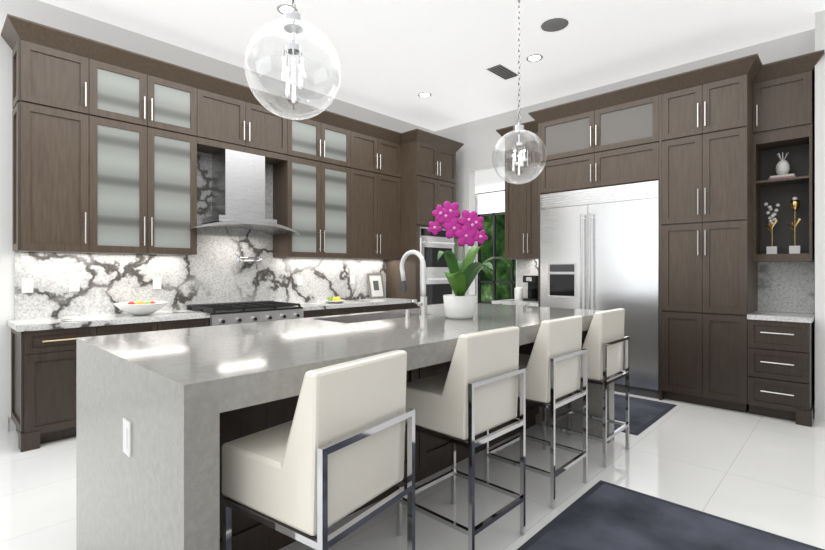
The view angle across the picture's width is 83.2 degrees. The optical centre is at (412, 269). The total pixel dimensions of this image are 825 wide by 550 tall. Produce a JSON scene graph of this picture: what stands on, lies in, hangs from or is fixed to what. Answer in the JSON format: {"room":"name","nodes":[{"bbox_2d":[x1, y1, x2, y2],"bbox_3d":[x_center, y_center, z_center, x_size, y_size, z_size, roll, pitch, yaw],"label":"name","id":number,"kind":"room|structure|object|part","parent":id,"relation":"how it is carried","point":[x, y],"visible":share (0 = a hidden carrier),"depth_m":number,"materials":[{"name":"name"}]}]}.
{"room":"kitchen","nodes":[
{"label":"kitchen","id":0,"kind":"room"},
{"bbox_2d":[0,0,434,431],"bbox_3d":[-2.666,-0.480,4.563,0.150,3.600,8.950,0,0,43],"label":"wall","id":1,"kind":"structure","parent":0,"point":[46,14],"depth_m":4.02,"materials":[{"name":"white paint"}]},
{"bbox_2d":[0,417,7,433],"bbox_3d":[-4.489,1.260,2.523,0.013,0.120,3.480,0,0,44],"label":"baseboard","id":2,"kind":"structure","parent":1,"relation":"attached to","point":[3,421],"depth_m":3.76,"materials":[{"name":"white plastic"}]},
{"bbox_2d":[9,22,100,253],"bbox_3d":[-2.977,-1.022,3.878,0.338,1.745,0.518,0,0,43],"label":"upper cabinet","id":3,"kind":"object","parent":1,"relation":"attached to","point":[56,78],"depth_m":3.76,"materials":[{"name":"brown wood"}]},
{"bbox_2d":[101,46,156,257],"bbox_3d":[-2.687,-1.022,4.184,0.338,1.745,0.564,0,0,43],"label":"upper cabinet","id":4,"kind":"object","parent":1,"relation":"attached to","point":[150,194],"depth_m":4.12,"materials":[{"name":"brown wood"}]},
{"bbox_2d":[145,62,200,257],"bbox_3d":[-2.403,-1.022,4.484,0.338,1.745,0.503,0,0,43],"label":"upper cabinet","id":5,"kind":"object","parent":1,"relation":"attached to","point":[178,91],"depth_m":4.44,"materials":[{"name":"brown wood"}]},
{"bbox_2d":[15,254,384,317],"bbox_3d":[-1.828,0.128,5.319,0.020,0.555,4.160,0,0,43],"label":"backsplash","id":6,"kind":"structure","parent":1,"relation":"attached to","point":[46,285],"depth_m":4.42,"materials":[{"name":"white stone"}]},
{"bbox_2d":[201,74,252,149],"bbox_3d":[-2.057,-1.597,4.847,0.338,0.594,0.620,0,0,43],"label":"upper cabinet","id":7,"kind":"object","parent":1,"relation":"attached to","point":[226,110],"depth_m":4.75,"materials":[{"name":"brown wood"}]},
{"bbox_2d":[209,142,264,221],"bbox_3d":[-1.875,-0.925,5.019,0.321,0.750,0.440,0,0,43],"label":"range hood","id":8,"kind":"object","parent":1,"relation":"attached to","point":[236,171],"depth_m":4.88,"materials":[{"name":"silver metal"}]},
{"bbox_2d":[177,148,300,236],"bbox_3d":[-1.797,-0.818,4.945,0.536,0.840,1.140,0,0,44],"label":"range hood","id":9,"kind":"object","parent":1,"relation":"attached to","point":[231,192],"depth_m":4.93,"materials":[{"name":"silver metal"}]},
{"bbox_2d":[253,90,292,161],"bbox_3d":[-1.713,-1.597,5.210,0.338,0.594,0.620,0,0,43],"label":"upper cabinet","id":10,"kind":"object","parent":1,"relation":"attached to","point":[272,132],"depth_m":5.14,"materials":[{"name":"brown wood"}]},
{"bbox_2d":[269,102,324,257],"bbox_3d":[-1.363,-1.022,5.579,0.338,1.745,0.518,0,0,43],"label":"upper cabinet","id":11,"kind":"object","parent":1,"relation":"attached to","point":[297,183],"depth_m":5.45,"materials":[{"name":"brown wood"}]},
{"bbox_2d":[325,114,356,257],"bbox_3d":[-1.068,-1.022,5.889,0.338,1.745,0.577,0,0,43],"label":"upper cabinet","id":12,"kind":"object","parent":1,"relation":"attached to","point":[340,134],"depth_m":5.83,"materials":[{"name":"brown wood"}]},
{"bbox_2d":[345,122,380,261],"bbox_3d":[-0.754,-1.022,6.221,0.338,1.745,0.578,0,0,43],"label":"upper cabinet","id":13,"kind":"object","parent":1,"relation":"attached to","point":[368,137],"depth_m":6.17,"materials":[{"name":"brown wood"}]},
{"bbox_2d":[381,130,400,261],"bbox_3d":[-0.459,-1.022,6.531,0.338,1.745,0.517,0,0,43],"label":"upper cabinet","id":14,"kind":"object","parent":1,"relation":"attached to","point":[390,143],"depth_m":6.46,"materials":[{"name":"brown wood"}]},
{"bbox_2d":[0,391,824,549],"bbox_3d":[0.242,1.370,4.250,14.500,0.100,15.500,0,0,43],"label":"floor","id":15,"kind":"structure","parent":0,"point":[764,473],"depth_m":2.88,"materials":[{"name":"tile"}]},
{"bbox_2d":[11,322,108,451],"bbox_3d":[-2.871,0.870,3.766,0.646,0.900,0.522,0,0,43],"label":"base cabinet","id":16,"kind":"object","parent":15,"relation":"on","point":[43,358],"depth_m":3.51,"materials":[{"name":"brown wood"}]},
{"bbox_2d":[6,298,408,333],"bbox_3d":[-1.614,0.423,5.082,0.658,0.044,4.210,0,0,43],"label":"countertop","id":17,"kind":"structure","parent":16,"relation":"on","point":[15,324],"depth_m":4.50,"materials":[{"name":"white stone"}]},
{"bbox_2d":[105,298,176,317],"bbox_3d":[-2.444,0.349,4.194,0.430,0.110,0.430,0,0,43],"label":"bowl","id":18,"kind":"object","parent":17,"relation":"on","point":[118,309],"depth_m":4.15,"materials":[{"name":"white ceramic"}]},
{"bbox_3d":[-0.957,0.366,5.733,0.270,0.075,0.270,0,0,44],"label":"lemon plate","id":19,"kind":"part","parent":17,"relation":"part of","materials":[{"name":"white ceramic"}]},
{"bbox_2d":[366,273,385,298],"bbox_3d":[-0.518,0.224,6.612,0.086,0.360,0.280,0,0,44],"label":"picture frame","id":20,"kind":"object","parent":17,"relation":"attached to","point":[374,281],"depth_m":6.59,"materials":[{"name":"white wood"}]},
{"bbox_2d":[109,318,168,334],"bbox_3d":[-2.579,0.870,4.074,0.646,0.900,0.566,0,0,43],"label":"base cabinet","id":21,"kind":"object","parent":15,"relation":"on","point":[119,325],"depth_m":3.91,"materials":[{"name":"brown wood"}]},
{"bbox_2d":[169,314,212,329],"bbox_3d":[-2.288,0.870,4.380,0.646,0.900,0.519,0,0,43],"label":"base cabinet","id":22,"kind":"object","parent":15,"relation":"on","point":[179,321],"depth_m":4.23,"materials":[{"name":"brown wood"}]},
{"bbox_2d":[213,306,308,325],"bbox_3d":[-1.774,0.870,4.923,0.646,0.900,1.120,0,0,43],"label":"range","id":23,"kind":"object","parent":15,"relation":"on","point":[266,315],"depth_m":4.69,"materials":[{"name":"silver metal"}]},
{"bbox_2d":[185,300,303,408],"bbox_3d":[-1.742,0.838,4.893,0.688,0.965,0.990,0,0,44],"label":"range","id":24,"kind":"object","parent":23,"relation":"in","point":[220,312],"depth_m":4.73,"materials":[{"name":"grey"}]},
{"bbox_2d":[221,350,414,549],"bbox_3d":[-0.316,0.802,1.588,0.480,1.035,0.450,0,0,34],"label":"stool","id":25,"kind":"object","parent":15,"relation":"on","point":[332,452],"visible":1,"depth_m":1.42,"materials":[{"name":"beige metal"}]},
{"bbox_2d":[309,306,340,316],"bbox_3d":[-1.255,0.870,5.469,0.646,0.900,0.529,0,0,43],"label":"base cabinet","id":26,"kind":"object","parent":15,"relation":"on","point":[314,311],"depth_m":5.30,"materials":[{"name":"brown wood"}]},
{"bbox_2d":[76,250,613,549],"bbox_3d":[-0.012,0.590,2.900,1.310,1.460,3.209,0,0,43],"label":"kitchen island","id":27,"kind":"object","parent":15,"relation":"on","point":[163,417],"visible":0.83,"depth_m":1.87,"materials":[{"name":"stone"}]},
{"bbox_2d":[122,417,131,457],"bbox_3d":[-1.008,0.590,1.640,0.080,0.120,0.009,0,0,44],"label":"switch plate","id":28,"kind":"object","parent":27,"relation":"attached to","point":[127,421],"depth_m":1.63,"materials":[{"name":"white plastic"}]},
{"bbox_2d":[399,250,428,318],"bbox_3d":[-0.044,0.090,3.182,0.258,0.460,0.208,0,0,44],"label":"faucet","id":29,"kind":"object","parent":27,"relation":"on","point":[423,298],"depth_m":3.16,"materials":[{"name":"silver metal"}]},
{"bbox_2d":[427,201,513,318],"bbox_3d":[0.405,-0.068,3.067,0.472,0.774,0.630,0,0,43],"label":"orchid","id":30,"kind":"object","parent":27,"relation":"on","point":[461,275],"visible":1,"depth_m":3.05,"materials":[{"name":"purple plant"}]},
{"bbox_2d":[341,302,372,314],"bbox_3d":[-0.957,0.870,5.783,0.646,0.900,0.577,0,0,43],"label":"base cabinet","id":31,"kind":"object","parent":15,"relation":"on","point":[354,307],"depth_m":5.66,"materials":[{"name":"brown wood"}]},
{"bbox_2d":[373,302,396,311],"bbox_3d":[-0.642,0.870,6.115,0.646,0.900,0.578,0,0,43],"label":"base cabinet","id":32,"kind":"object","parent":15,"relation":"on","point":[377,306],"depth_m":5.97,"materials":[{"name":"brown wood"}]},
{"bbox_2d":[397,298,416,309],"bbox_3d":[-0.327,0.870,6.447,0.646,0.900,0.577,0,0,43],"label":"base cabinet","id":33,"kind":"object","parent":15,"relation":"on","point":[400,305],"depth_m":6.29,"materials":[{"name":"brown wood"}]},
{"bbox_2d":[385,130,456,307],"bbox_3d":[0.137,-0.287,6.921,0.666,3.214,0.870,0,0,43],"label":"tall cabinet","id":34,"kind":"object","parent":15,"relation":"on","point":[428,162],"depth_m":6.57,"materials":[{"name":"brown wood"}]},
{"bbox_2d":[397,326,525,549],"bbox_3d":[0.236,0.802,2.326,0.480,1.035,0.450,0,0,43],"label":"stool","id":35,"kind":"object","parent":15,"relation":"on","point":[471,394],"visible":0.94,"depth_m":2.16,"materials":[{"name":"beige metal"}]},
{"bbox_3d":[0.227,0.516,2.335,0.454,0.463,0.442,0,0,44],"label":"seat","id":36,"kind":"part","parent":35,"relation":"part of","materials":[{"name":"white leather"}]},
{"bbox_2d":[484,315,587,508],"bbox_3d":[0.759,0.802,2.892,0.480,1.035,0.450,0,0,43],"label":"stool","id":37,"kind":"object","parent":15,"relation":"on","point":[551,363],"visible":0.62,"depth_m":2.70,"materials":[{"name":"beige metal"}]},
{"bbox_3d":[0.749,0.516,2.901,0.454,0.463,0.442,0,0,44],"label":"seat","id":38,"kind":"part","parent":37,"relation":"part of","materials":[{"name":"white leather"}]},
{"bbox_2d":[540,182,587,309],"bbox_3d":[2.008,0.167,5.636,0.655,2.305,0.652,0,0,43],"label":"refrigerator","id":39,"kind":"object","parent":15,"relation":"on","point":[563,209],"depth_m":5.41,"materials":[{"name":"silver metal"}]},
{"bbox_2d":[542,308,628,467],"bbox_3d":[1.268,0.802,3.429,0.480,1.035,0.450,0,0,43],"label":"stool","id":40,"kind":"object","parent":15,"relation":"on","point":[605,339],"visible":0.81,"depth_m":3.23,"materials":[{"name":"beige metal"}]},
{"bbox_3d":[1.259,0.516,3.438,0.454,0.463,0.442,0,0,44],"label":"seat","id":41,"kind":"part","parent":40,"relation":"part of","materials":[{"name":"white leather"}]},
{"bbox_2d":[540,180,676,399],"bbox_3d":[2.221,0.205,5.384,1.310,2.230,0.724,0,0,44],"label":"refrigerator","id":42,"kind":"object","parent":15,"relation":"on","point":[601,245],"depth_m":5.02,"materials":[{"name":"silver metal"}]},
{"bbox_2d":[588,170,659,399],"bbox_3d":[2.459,0.167,5.209,0.724,2.305,0.652,0,0,43],"label":"refrigerator","id":43,"kind":"object","parent":15,"relation":"on","point":[624,213],"depth_m":4.90,"materials":[{"name":"silver metal"}]},
{"bbox_2d":[614,394,676,434],"bbox_3d":[1.567,1.316,4.702,1.700,0.008,1.140,0,0,43],"label":"area rug","id":44,"kind":"object","parent":15,"relation":"on","point":[644,414],"visible":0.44,"depth_m":4.31,"materials":[{"name":"grey fabric"}]},
{"bbox_2d":[517,480,824,549],"bbox_3d":[1.627,1.316,0.952,3.350,0.008,2.220,0,0,43],"label":"area rug","id":45,"kind":"object","parent":15,"relation":"on","point":[601,515],"visible":1,"depth_m":2.35,"materials":[{"name":"grey fabric"}]},
{"bbox_2d":[660,58,755,410],"bbox_3d":[2.908,-0.287,4.582,0.730,3.214,0.310,0,0,43],"label":"tall cabinet","id":46,"kind":"object","parent":15,"relation":"on","point":[673,216],"depth_m":4.44,"materials":[{"name":"brown wood"}]},
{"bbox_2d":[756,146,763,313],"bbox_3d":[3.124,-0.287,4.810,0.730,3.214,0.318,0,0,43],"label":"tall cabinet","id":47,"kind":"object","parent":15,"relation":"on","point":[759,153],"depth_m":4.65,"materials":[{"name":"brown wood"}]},
{"bbox_2d":[736,318,813,426],"bbox_3d":[3.395,0.883,4.326,0.490,0.874,0.648,0,0,43],"label":"base cabinet","id":48,"kind":"object","parent":15,"relation":"on","point":[775,360],"depth_m":4.09,"materials":[{"name":"brown wood"}]},
{"bbox_2d":[748,310,814,321],"bbox_3d":[3.415,0.425,4.292,0.445,0.040,0.668,0,0,43],"label":"countertop","id":49,"kind":"structure","parent":48,"relation":"on","point":[765,315],"depth_m":4.14,"materials":[{"name":"white stone"}]},
{"bbox_2d":[39,0,824,130],"bbox_3d":[0.242,-2.330,4.250,14.500,0.100,15.500,0,0,43],"label":"ceiling","id":50,"kind":"structure","parent":0,"point":[395,58],"depth_m":4.60,"materials":[{"name":"white paint"}]},
{"bbox_2d":[277,4,297,14],"bbox_3d":[-1.097,-2.277,4.074,0.180,0.006,0.180,0,0,43],"label":"recessed light","id":51,"kind":"object","parent":50,"relation":"in","point":[283,9],"visible":0.69,"depth_m":4.05,"materials":[{"name":"white plastic"}]},
{"bbox_2d":[244,0,340,119],"bbox_3d":[-0.544,-1.488,2.129,0.426,1.582,0.426,0,0,43],"label":"pendant light","id":52,"kind":"object","parent":50,"relation":"hanging from","point":[294,23],"visible":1,"depth_m":2.11,"materials":[{"name":"clear glass"}]},
{"bbox_2d":[418,92,431,97],"bbox_3d":[0.160,-2.277,6.052,0.180,0.006,0.180,0,0,43],"label":"recessed light","id":53,"kind":"object","parent":50,"relation":"in","point":[424,94],"visible":1,"depth_m":6.03,"materials":[{"name":"white plastic"}]},
{"bbox_2d":[486,64,518,79],"bbox_3d":[1.041,-2.274,5.354,0.180,0.010,0.400,0,0,43],"label":"ceiling vent","id":54,"kind":"object","parent":50,"relation":"in","point":[502,71],"visible":0.98,"depth_m":5.34,"materials":[{"name":"grey plastic"}]},
{"bbox_2d":[492,0,546,183],"bbox_3d":[0.851,-1.483,3.715,0.426,1.592,0.426,0,0,43],"label":"pendant light","id":55,"kind":"object","parent":50,"relation":"hanging from","point":[518,129],"visible":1,"depth_m":3.70,"materials":[{"name":"clear glass"}]},
{"bbox_2d":[526,54,542,61],"bbox_3d":[1.312,-2.277,5.000,0.180,0.006,0.180,0,0,43],"label":"recessed light","id":56,"kind":"object","parent":50,"relation":"in","point":[534,57],"visible":1,"depth_m":5.00,"materials":[{"name":"white plastic"}]},
{"bbox_2d":[541,18,568,31],"bbox_3d":[1.323,-2.277,4.328,0.250,0.006,0.250,0,0,43],"label":"speaker","id":57,"kind":"object","parent":50,"relation":"attached to","point":[554,24],"visible":1,"depth_m":4.31,"materials":[{"name":"grey plastic"}]},
{"bbox_2d":[475,166,504,302],"bbox_3d":[1.938,-0.480,10.396,7.500,3.600,0.150,0,0,43],"label":"wall","id":58,"kind":"structure","parent":0,"point":[489,180],"depth_m":10.48,"materials":[{"name":"white paint"}]},
{"bbox_2d":[475,196,475,294],"bbox_3d":[1.303,-0.200,10.758,0.420,3.000,0.049,0,0,44],"label":"curtain","id":59,"kind":"object","parent":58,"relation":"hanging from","point":[475,210],"depth_m":10.65,"materials":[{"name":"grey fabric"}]},
{"bbox_2d":[475,190,504,194],"bbox_3d":[1.778,-1.730,10.307,2.010,0.060,0.060,0,0,44],"label":"window blind","id":60,"kind":"object","parent":58,"relation":"hanging from","point":[499,190],"depth_m":10.33,"materials":[{"name":"white fabric"}]},
{"bbox_2d":[478,212,515,303],"bbox_3d":[2.033,-0.255,10.278,1.400,2.050,0.070,0,0,43],"label":"window","id":61,"kind":"structure","parent":58,"relation":"in","point":[494,281],"depth_m":10.43,"materials":[{"name":"black metal"}]},
{"bbox_2d":[492,298,539,305],"bbox_3d":[1.509,0.425,6.122,0.680,0.040,0.638,0,0,43],"label":"countertop","id":62,"kind":"structure","parent":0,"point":[516,301],"depth_m":5.98,"materials":[{"name":"white stone"}]},
{"bbox_2d":[514,287,522,300],"bbox_3d":[1.428,0.319,6.255,0.108,0.170,0.110,0,0,44],"label":"canister","id":63,"kind":"object","parent":62,"relation":"on","point":[518,291],"depth_m":6.21,"materials":[{"name":"white ceramic"}]},
{"bbox_2d":[435,29,814,409],"bbox_3d":[2.448,-0.480,5.776,5.600,3.600,0.150,0,0,43],"label":"wall","id":64,"kind":"structure","parent":0,"point":[479,138],"depth_m":6.60,"materials":[{"name":"white paint"}]},
{"bbox_2d":[504,126,527,261],"bbox_3d":[1.516,-1.022,6.322,0.395,1.745,0.338,0,0,43],"label":"upper cabinet","id":65,"kind":"object","parent":64,"relation":"attached to","point":[512,191],"depth_m":6.27,"materials":[{"name":"brown wood"}]},
{"bbox_2d":[520,122,539,261],"bbox_3d":[1.715,-1.022,6.133,0.395,1.745,0.338,0,0,43],"label":"upper cabinet","id":66,"kind":"object","parent":64,"relation":"attached to","point":[530,191],"depth_m":6.07,"materials":[{"name":"brown wood"}]},
{"bbox_2d":[540,102,587,185],"bbox_3d":[2.031,-1.405,5.620,0.720,0.980,0.648,0,0,43],"label":"upper cabinet","id":67,"kind":"object","parent":64,"relation":"attached to","point":[563,130],"depth_m":5.42,"materials":[{"name":"brown wood"}]},
{"bbox_2d":[588,82,659,181],"bbox_3d":[2.466,-1.405,5.207,0.720,0.980,0.648,0,0,43],"label":"upper cabinet","id":68,"kind":"object","parent":64,"relation":"attached to","point":[624,126],"depth_m":4.95,"materials":[{"name":"brown wood"}]},
{"bbox_2d":[516,262,814,313],"bbox_3d":[2.635,0.128,5.479,3.180,0.555,0.021,0,0,43],"label":"backsplash","id":69,"kind":"structure","parent":64,"relation":"attached to","point":[787,285],"depth_m":4.54,"materials":[{"name":"grey stone"}]},
{"bbox_2d":[756,54,815,149],"bbox_3d":[3.520,-1.548,4.414,0.426,0.694,0.328,0,0,43],"label":"upper cabinet","id":70,"kind":"object","parent":64,"relation":"attached to","point":[785,90],"depth_m":4.29,"materials":[{"name":"brown wood"}]},
{"bbox_2d":[815,10,824,406],"bbox_3d":[3.995,-0.480,3.956,0.850,3.600,0.360,0,0,43],"label":"wall","id":71,"kind":"structure","parent":0,"point":[819,215],"depth_m":4.09,"materials":[{"name":"white paint"}]},
{"bbox_2d":[815,406,824,420],"bbox_3d":[3.866,1.260,3.819,0.850,0.120,0.015,0,0,44],"label":"baseboard","id":72,"kind":"structure","parent":71,"relation":"attached to","point":[819,412],"depth_m":4.09,"materials":[{"name":"white plastic"}]},
{"label":"outside","id":73,"kind":"structure","parent":0,"visible":0},
{"bbox_2d":[481,215,515,301],"bbox_3d":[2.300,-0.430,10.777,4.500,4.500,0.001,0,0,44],"label":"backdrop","id":74,"kind":"structure","parent":73,"point":[503,273],"depth_m":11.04,"materials":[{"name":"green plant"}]}
]}

